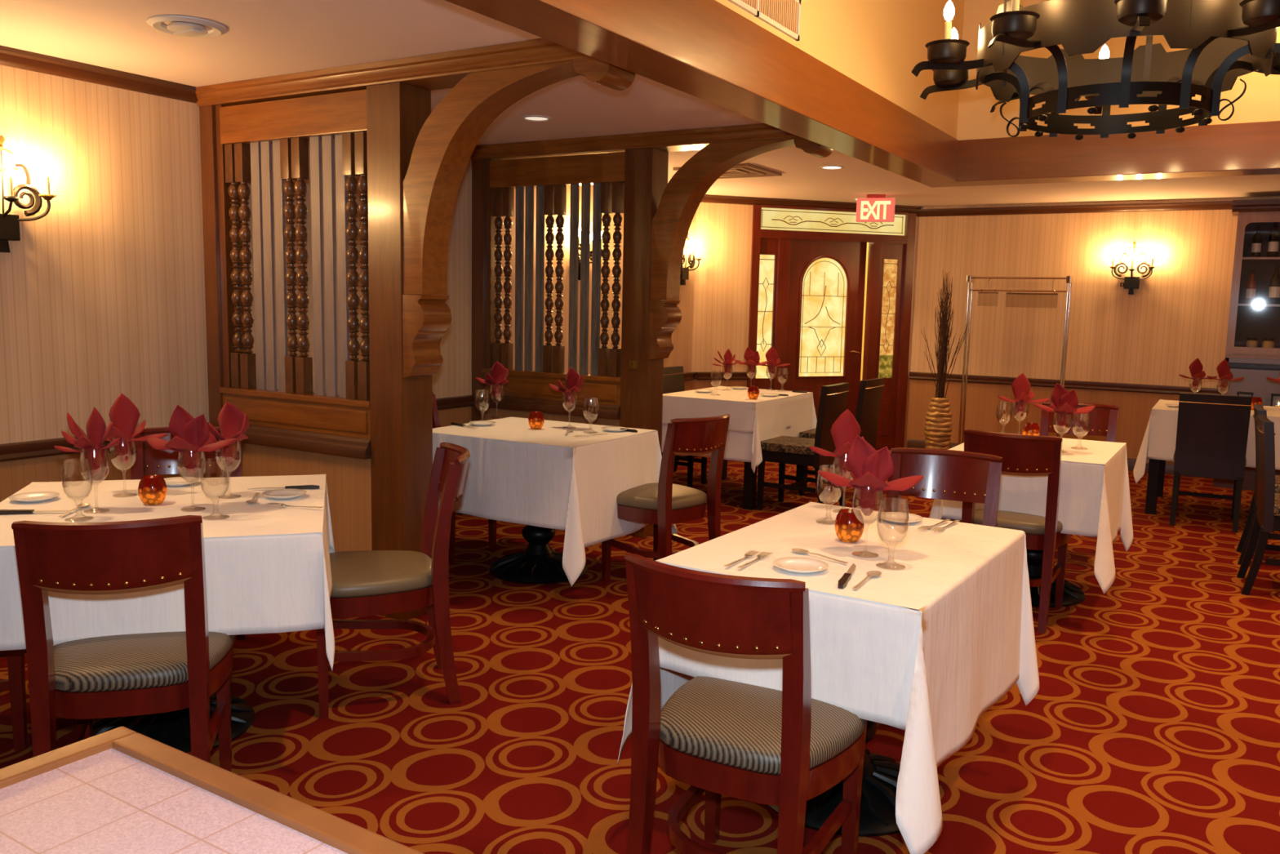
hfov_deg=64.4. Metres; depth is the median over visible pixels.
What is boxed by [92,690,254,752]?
dining table
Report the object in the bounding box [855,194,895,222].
exit sign
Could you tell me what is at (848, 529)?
votive candle
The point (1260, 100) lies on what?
wall
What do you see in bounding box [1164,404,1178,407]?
plate
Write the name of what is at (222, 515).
water goblet
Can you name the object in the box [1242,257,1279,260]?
shelf
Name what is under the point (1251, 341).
glass jar
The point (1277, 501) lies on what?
seat cushion
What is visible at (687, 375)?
trim
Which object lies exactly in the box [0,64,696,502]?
wall
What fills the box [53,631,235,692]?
seat cushion
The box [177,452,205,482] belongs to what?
bowl
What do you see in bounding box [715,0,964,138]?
wall
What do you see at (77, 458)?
bowl
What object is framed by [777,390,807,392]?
steak knife
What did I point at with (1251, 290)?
bottle
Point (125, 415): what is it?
napkin
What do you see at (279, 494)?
plate
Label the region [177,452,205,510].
wine glass
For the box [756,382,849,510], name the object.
upholstered chair
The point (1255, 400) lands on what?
votive candle
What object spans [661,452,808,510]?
dining table
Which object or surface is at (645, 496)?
seat cushion
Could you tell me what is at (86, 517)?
water goblet
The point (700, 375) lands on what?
trim
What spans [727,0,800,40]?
air vent
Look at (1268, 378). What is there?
napkin
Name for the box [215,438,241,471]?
bowl
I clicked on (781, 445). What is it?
seat cushion
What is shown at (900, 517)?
plate
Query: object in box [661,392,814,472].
tablecloth
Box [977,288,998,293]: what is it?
hanger
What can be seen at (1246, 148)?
ceiling beam
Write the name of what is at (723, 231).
wall
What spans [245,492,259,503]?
spoon
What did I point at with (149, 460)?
dining chair
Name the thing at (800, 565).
plate
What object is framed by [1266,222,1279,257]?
bottle
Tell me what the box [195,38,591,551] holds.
lattice screen
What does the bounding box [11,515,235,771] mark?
dining chair
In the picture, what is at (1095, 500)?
tablecloth
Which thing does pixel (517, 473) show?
tablecloth
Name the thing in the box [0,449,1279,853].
floor
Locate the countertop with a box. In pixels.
[0,726,424,853]
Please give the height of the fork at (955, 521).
0.006 m
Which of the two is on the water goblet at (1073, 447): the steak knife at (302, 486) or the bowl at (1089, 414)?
the bowl at (1089, 414)
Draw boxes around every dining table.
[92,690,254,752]
[488,524,587,583]
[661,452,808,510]
[766,720,900,836]
[1026,549,1085,607]
[1144,458,1165,514]
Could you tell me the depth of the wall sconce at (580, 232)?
7.69 m
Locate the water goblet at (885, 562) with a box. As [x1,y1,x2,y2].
[875,497,909,566]
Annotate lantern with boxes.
[1236,391,1253,396]
[1270,393,1279,406]
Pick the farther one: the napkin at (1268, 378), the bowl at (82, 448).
the napkin at (1268, 378)
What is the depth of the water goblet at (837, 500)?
3.22 m
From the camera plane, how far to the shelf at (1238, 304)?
8.37 m
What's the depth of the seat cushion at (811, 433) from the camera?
7.63 m
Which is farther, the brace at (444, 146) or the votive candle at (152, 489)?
the brace at (444, 146)
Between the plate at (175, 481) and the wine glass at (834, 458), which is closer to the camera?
the wine glass at (834, 458)
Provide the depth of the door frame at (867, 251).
12.44 m
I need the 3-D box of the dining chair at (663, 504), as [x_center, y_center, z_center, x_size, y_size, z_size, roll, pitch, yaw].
[0.139,0.365,5.166,0.472,0.890,0.568,-6,10,-45]
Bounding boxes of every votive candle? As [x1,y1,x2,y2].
[137,475,167,505]
[528,411,544,429]
[747,386,759,399]
[835,508,864,542]
[1022,422,1039,435]
[1250,396,1262,409]
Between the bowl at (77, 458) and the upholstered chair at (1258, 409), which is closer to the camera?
the bowl at (77, 458)
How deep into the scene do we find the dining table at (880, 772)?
2.88 m
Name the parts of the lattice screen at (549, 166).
moulding, sill, dado panel, cornice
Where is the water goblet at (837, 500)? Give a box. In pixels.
[815,464,842,522]
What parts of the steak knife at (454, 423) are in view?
handle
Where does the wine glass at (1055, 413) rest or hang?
on the tablecloth at (1095, 500)
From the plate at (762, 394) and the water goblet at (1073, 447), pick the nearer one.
the water goblet at (1073, 447)
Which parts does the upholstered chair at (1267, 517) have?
leg, leg, backrest, seat frame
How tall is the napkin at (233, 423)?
0.212 m
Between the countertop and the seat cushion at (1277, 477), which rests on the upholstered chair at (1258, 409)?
the seat cushion at (1277, 477)
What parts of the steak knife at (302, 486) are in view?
blade, handle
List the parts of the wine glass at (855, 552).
stem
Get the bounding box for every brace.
[402,57,635,295]
[649,137,833,300]
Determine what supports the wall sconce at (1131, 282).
attached to the wall at (1177, 315)
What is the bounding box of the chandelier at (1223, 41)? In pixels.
[911,0,1279,140]
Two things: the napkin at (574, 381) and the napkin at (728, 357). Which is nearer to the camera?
the napkin at (574, 381)
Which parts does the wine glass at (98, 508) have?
stem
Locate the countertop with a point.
(121, 789)
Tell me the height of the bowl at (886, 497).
0.120 m
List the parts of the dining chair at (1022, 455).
leg, backrest, rail, seat frame, leg, leg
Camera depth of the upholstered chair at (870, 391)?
7.56 m
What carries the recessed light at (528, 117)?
in the ceiling
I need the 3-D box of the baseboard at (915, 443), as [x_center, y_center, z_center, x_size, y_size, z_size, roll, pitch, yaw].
[3.877,0.286,9.575,2.750,0.110,0.016,5,8,31]
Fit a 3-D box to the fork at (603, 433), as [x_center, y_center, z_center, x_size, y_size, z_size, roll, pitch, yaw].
[-0.246,0.042,5.129,0.198,0.006,0.025,-4,9,-36]
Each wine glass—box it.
[79,448,110,512]
[109,437,137,496]
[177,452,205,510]
[215,438,241,497]
[489,382,504,417]
[561,390,577,427]
[831,457,843,511]
[852,488,883,556]
[1012,400,1028,430]
[1053,413,1071,453]
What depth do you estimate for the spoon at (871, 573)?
2.58 m
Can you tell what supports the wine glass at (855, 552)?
on the tablecloth at (923, 647)
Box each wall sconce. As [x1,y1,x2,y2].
[0,134,56,252]
[577,229,602,279]
[680,232,702,284]
[1109,240,1155,294]
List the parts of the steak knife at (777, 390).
handle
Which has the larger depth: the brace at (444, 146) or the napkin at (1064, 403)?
the napkin at (1064, 403)
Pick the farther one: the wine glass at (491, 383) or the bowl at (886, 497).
the wine glass at (491, 383)
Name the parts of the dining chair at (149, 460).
leg, rail, backrest, leg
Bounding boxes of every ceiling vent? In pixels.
[146,14,226,37]
[672,163,782,178]
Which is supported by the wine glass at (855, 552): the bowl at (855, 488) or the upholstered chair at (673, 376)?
the bowl at (855, 488)
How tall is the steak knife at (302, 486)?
0.012 m
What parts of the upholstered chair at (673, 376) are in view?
backrest, leg, leg, leg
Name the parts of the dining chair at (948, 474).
leg, backrest, rail, leg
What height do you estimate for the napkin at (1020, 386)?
0.234 m
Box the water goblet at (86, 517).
[61,457,93,520]
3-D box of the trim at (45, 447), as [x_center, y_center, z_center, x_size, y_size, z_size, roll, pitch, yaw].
[-3.824,0.321,2.382,0.032,0.072,6.434,5,8,31]
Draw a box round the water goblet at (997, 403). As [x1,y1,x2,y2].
[995,403,1012,433]
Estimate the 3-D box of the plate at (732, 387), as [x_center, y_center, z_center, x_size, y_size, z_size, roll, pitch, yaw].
[0.785,-0.309,8.071,0.145,0.014,0.145,5,8,31]
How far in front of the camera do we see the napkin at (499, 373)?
5.83 m
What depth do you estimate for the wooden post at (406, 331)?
4.43 m
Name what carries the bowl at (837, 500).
on the water goblet at (837, 500)
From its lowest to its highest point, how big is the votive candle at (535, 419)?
0.090 m
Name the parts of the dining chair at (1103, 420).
leg, backrest, rail, leg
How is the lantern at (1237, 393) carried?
on the display cabinet
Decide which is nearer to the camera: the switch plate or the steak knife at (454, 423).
the steak knife at (454, 423)
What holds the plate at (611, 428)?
on the tablecloth at (517, 473)
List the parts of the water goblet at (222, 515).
stem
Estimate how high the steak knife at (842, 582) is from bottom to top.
0.012 m
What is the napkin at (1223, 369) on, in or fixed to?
in the wine glass
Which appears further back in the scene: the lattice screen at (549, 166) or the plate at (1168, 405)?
the plate at (1168, 405)
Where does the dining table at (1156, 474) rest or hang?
on the floor
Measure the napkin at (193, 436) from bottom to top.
0.223 m
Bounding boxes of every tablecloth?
[0,474,334,670]
[432,417,677,586]
[617,502,1039,853]
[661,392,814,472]
[662,386,817,466]
[928,431,1133,593]
[1133,399,1279,483]
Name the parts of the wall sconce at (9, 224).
stem, bulb, plate, scroll arm, bulb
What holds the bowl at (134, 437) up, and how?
on the wine glass at (120, 494)
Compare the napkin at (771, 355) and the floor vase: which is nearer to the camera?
the napkin at (771, 355)
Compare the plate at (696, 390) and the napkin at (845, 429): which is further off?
the plate at (696, 390)
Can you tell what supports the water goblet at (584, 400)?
on the tablecloth at (517, 473)
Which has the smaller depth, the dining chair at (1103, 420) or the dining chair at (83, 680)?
the dining chair at (83, 680)
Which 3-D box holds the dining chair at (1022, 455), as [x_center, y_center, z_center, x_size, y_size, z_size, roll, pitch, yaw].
[1.765,0.446,4.793,0.472,0.890,0.568,5,8,30]
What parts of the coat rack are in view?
post, post, rail, rail, rail, post, post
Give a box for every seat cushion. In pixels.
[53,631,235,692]
[329,550,431,597]
[616,482,706,510]
[659,675,866,774]
[760,435,814,455]
[799,427,816,438]
[973,509,1062,534]
[1273,493,1279,515]
[1275,475,1279,493]
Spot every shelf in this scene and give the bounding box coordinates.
[1237,303,1279,306]
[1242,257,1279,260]
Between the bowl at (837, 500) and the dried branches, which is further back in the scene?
the dried branches
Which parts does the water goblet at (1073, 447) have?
stem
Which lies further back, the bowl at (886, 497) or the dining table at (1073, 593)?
the dining table at (1073, 593)
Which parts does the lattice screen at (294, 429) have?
sill, moulding, dado panel, cornice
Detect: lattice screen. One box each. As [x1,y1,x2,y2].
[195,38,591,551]
[470,123,799,426]
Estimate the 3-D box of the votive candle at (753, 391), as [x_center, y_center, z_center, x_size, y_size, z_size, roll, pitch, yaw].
[0.808,-0.244,7.247,0.085,0.090,0.085,5,8,31]
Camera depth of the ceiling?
4.37 m
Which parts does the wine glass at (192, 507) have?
stem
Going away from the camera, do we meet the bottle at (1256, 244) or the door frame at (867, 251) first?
the bottle at (1256, 244)
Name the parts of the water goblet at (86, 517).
stem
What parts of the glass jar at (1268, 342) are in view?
lid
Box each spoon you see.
[57,502,90,516]
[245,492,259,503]
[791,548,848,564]
[852,570,881,589]
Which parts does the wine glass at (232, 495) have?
stem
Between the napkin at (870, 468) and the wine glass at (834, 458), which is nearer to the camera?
the napkin at (870, 468)
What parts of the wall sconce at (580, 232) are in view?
plate, scroll arm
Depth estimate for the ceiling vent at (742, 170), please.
7.53 m
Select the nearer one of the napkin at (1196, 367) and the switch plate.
the switch plate
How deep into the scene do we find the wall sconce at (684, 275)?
9.12 m
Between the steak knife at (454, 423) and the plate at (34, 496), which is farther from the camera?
the steak knife at (454, 423)
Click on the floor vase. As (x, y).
(938, 428)
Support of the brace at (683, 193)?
attached to the wooden post at (648, 326)
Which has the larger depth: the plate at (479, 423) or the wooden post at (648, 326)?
the wooden post at (648, 326)
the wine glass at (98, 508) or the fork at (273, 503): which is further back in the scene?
the fork at (273, 503)
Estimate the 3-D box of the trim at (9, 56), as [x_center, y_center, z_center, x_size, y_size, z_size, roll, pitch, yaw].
[-2.443,-1.538,4.382,0.045,0.068,11.620,5,8,31]
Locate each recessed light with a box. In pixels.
[520,115,551,121]
[819,165,844,168]
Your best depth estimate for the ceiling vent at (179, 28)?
3.69 m
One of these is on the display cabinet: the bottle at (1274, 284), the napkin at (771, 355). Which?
the bottle at (1274, 284)
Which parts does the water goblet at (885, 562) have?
stem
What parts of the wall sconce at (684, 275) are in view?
scroll arm, plate, stem, scroll arm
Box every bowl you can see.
[61,457,93,499]
[79,448,110,484]
[109,437,137,470]
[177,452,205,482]
[200,457,229,498]
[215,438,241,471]
[816,464,842,503]
[852,488,883,524]
[876,497,909,545]
[1071,413,1089,435]
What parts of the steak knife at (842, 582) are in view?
handle, blade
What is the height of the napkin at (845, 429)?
0.234 m
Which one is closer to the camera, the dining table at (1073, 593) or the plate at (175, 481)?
the plate at (175, 481)
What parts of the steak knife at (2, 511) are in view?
handle, blade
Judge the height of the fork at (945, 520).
0.006 m
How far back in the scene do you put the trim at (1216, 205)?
9.22 m
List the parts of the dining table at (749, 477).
leg, leg, leg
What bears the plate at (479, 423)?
on the tablecloth at (517, 473)
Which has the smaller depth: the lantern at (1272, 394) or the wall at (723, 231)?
the lantern at (1272, 394)
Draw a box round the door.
[746,204,916,449]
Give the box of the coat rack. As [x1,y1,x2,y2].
[957,275,1073,444]
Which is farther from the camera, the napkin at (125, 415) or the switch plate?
the switch plate
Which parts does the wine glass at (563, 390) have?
stem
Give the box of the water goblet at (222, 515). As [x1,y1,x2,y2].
[200,457,229,519]
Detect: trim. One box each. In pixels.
[0,44,471,155]
[0,422,212,462]
[435,395,475,409]
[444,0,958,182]
[683,372,696,381]
[696,372,748,379]
[701,194,920,213]
[909,371,1222,395]
[915,200,1232,217]
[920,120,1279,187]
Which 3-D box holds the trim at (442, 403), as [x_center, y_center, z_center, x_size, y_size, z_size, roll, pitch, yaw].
[-1.591,-0.091,6.053,0.032,0.072,1.819,5,8,31]
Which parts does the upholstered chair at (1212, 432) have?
leg, leg, backrest, leg, leg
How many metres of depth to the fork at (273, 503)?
3.28 m
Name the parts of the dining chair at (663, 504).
leg, leg, seat frame, leg, rail, backrest, leg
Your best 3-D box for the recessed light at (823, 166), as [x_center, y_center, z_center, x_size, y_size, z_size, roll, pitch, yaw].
[1.364,-1.844,7.229,0.170,0.007,0.170,5,8,31]
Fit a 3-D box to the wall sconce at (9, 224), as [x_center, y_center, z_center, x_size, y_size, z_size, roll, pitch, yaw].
[-2.584,-0.949,4.140,0.142,0.470,0.372,5,8,31]
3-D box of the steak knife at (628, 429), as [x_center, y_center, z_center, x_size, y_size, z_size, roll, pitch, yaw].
[-0.102,0.010,5.409,0.240,0.012,0.020,8,10,44]
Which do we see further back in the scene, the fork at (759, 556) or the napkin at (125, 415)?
the napkin at (125, 415)
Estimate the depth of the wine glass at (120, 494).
3.42 m
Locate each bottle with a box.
[1244,270,1256,303]
[1250,225,1262,257]
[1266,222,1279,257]
[1267,264,1279,304]
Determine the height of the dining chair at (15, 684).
0.890 m
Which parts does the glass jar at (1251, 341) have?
lid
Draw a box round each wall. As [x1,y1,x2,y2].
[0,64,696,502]
[691,202,917,447]
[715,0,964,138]
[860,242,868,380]
[905,195,1279,462]
[956,0,1279,140]
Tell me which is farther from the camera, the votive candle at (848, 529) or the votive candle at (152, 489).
the votive candle at (152, 489)
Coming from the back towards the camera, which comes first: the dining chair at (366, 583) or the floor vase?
the floor vase
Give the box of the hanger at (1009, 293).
[1006,288,1057,294]
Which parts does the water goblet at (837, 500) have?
stem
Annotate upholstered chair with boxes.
[662,365,727,484]
[674,455,693,487]
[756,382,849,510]
[798,377,884,495]
[1169,392,1252,533]
[1235,404,1279,564]
[1236,414,1279,595]
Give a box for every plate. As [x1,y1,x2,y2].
[8,491,59,502]
[164,476,199,486]
[262,488,306,499]
[468,420,495,426]
[601,426,628,431]
[628,360,637,368]
[694,389,713,392]
[730,386,747,389]
[759,393,778,396]
[772,556,828,573]
[876,511,923,524]
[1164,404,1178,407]
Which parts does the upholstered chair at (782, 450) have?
leg, leg, seat frame, leg, backrest, leg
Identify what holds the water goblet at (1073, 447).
on the tablecloth at (1095, 500)
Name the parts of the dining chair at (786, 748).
leg, backrest, leg, rail, seat frame, leg, leg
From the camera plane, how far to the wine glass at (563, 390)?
5.47 m
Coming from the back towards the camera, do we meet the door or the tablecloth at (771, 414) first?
the door
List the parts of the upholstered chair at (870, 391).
leg, backrest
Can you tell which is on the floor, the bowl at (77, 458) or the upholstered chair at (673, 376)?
the upholstered chair at (673, 376)
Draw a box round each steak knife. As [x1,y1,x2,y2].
[0,509,78,514]
[247,484,319,489]
[450,422,476,427]
[617,427,637,431]
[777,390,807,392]
[837,563,856,588]
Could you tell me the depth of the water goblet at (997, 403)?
5.53 m
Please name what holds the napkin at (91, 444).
in the wine glass at (98, 508)
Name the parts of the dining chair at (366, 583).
leg, seat frame, leg, leg, backrest, rail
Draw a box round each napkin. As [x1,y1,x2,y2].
[54,407,119,475]
[104,393,168,462]
[146,404,237,475]
[208,401,249,464]
[475,361,508,398]
[549,367,583,406]
[712,348,739,376]
[733,346,769,375]
[757,346,791,376]
[808,408,890,477]
[817,435,923,515]
[997,373,1049,416]
[1033,382,1094,429]
[1178,357,1217,389]
[1206,359,1244,390]
[1266,372,1279,382]
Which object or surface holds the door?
in the wall at (723, 231)
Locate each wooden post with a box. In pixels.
[366,81,451,619]
[619,147,681,537]
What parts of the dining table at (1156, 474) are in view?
leg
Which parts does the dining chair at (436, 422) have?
leg, leg, leg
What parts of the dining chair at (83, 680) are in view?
leg, leg, rail, backrest, seat frame, leg, leg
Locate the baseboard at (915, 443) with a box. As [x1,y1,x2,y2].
[906,438,1211,478]
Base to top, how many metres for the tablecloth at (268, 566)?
0.411 m
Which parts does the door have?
sidelight pane, arched pane, panel, transom pane, lever handle, green pane, sidelight pane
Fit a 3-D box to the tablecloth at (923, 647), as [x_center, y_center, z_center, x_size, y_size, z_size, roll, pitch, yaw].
[0.598,0.611,2.949,0.905,0.540,1.255,6,8,33]
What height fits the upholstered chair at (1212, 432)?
0.900 m
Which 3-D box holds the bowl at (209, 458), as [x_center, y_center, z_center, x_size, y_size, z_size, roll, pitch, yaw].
[-1.295,0.159,3.098,0.082,0.120,0.082,5,8,31]
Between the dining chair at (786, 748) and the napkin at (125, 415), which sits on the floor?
the dining chair at (786, 748)
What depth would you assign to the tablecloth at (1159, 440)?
7.17 m
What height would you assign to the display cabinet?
2.355 m
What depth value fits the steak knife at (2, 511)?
3.11 m
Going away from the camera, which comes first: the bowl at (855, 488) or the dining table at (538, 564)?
the bowl at (855, 488)
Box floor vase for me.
[924,396,952,449]
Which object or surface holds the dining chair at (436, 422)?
on the floor
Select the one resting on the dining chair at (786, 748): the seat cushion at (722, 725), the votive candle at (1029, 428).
the seat cushion at (722, 725)
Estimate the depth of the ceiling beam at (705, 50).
3.99 m
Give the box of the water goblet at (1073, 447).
[1071,413,1089,449]
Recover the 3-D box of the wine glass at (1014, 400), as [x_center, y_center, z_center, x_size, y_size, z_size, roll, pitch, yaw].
[2.039,-0.046,5.457,0.083,0.200,0.083,5,8,31]
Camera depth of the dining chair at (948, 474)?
3.95 m
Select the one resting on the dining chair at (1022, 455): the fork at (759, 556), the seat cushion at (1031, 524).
the seat cushion at (1031, 524)
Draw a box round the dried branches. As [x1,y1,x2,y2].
[921,271,969,397]
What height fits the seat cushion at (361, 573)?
0.066 m
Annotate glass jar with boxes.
[1244,337,1257,347]
[1262,337,1274,347]
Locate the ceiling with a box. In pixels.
[0,0,1279,206]
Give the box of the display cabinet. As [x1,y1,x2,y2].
[1213,199,1279,490]
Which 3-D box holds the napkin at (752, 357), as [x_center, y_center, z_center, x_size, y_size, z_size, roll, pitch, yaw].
[0.884,-0.518,8.018,0.284,0.223,0.172,3,7,11]
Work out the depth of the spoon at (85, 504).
3.20 m
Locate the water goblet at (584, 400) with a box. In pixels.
[582,400,599,432]
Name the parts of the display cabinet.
splash panel, glazed door, cornice, panel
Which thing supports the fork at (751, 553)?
on the tablecloth at (923, 647)
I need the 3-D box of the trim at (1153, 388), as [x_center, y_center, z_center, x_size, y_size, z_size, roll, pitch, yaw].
[3.883,-0.405,9.485,2.760,0.072,0.032,5,8,31]
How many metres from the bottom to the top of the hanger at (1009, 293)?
0.167 m
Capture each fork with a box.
[265,502,322,507]
[573,433,608,436]
[724,550,759,566]
[737,551,772,568]
[917,519,950,529]
[931,520,959,532]
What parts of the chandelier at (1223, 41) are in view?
bulb, bulb, arm, arm, arm, arm, arm, bulb, arm, arm, arm, arm, arm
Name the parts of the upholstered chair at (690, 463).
leg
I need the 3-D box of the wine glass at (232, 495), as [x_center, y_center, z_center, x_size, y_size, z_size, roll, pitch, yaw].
[-1.382,0.137,3.419,0.083,0.200,0.083,5,8,31]
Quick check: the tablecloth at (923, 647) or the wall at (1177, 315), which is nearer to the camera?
the tablecloth at (923, 647)
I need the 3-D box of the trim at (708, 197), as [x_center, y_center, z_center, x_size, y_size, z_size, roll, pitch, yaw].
[1.654,-2.108,9.634,2.290,0.068,0.045,-1,7,-18]
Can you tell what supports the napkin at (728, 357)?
in the wine glass
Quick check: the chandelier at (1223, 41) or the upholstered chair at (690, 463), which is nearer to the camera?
the chandelier at (1223, 41)
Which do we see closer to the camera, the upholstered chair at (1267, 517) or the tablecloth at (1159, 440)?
the upholstered chair at (1267, 517)
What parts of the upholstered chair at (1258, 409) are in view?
leg, leg, backrest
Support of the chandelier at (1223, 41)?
hanging from the ceiling
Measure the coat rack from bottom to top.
1.735 m
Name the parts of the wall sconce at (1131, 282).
scroll arm, plate, scroll arm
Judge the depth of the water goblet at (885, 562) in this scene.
2.69 m
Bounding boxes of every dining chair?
[0,648,27,751]
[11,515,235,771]
[130,426,246,676]
[315,442,470,718]
[432,391,496,563]
[601,413,729,582]
[624,553,866,853]
[884,447,1004,527]
[961,429,1070,633]
[1039,400,1119,550]
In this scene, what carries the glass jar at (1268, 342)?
in the display cabinet
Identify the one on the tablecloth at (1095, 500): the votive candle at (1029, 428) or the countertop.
the votive candle at (1029, 428)

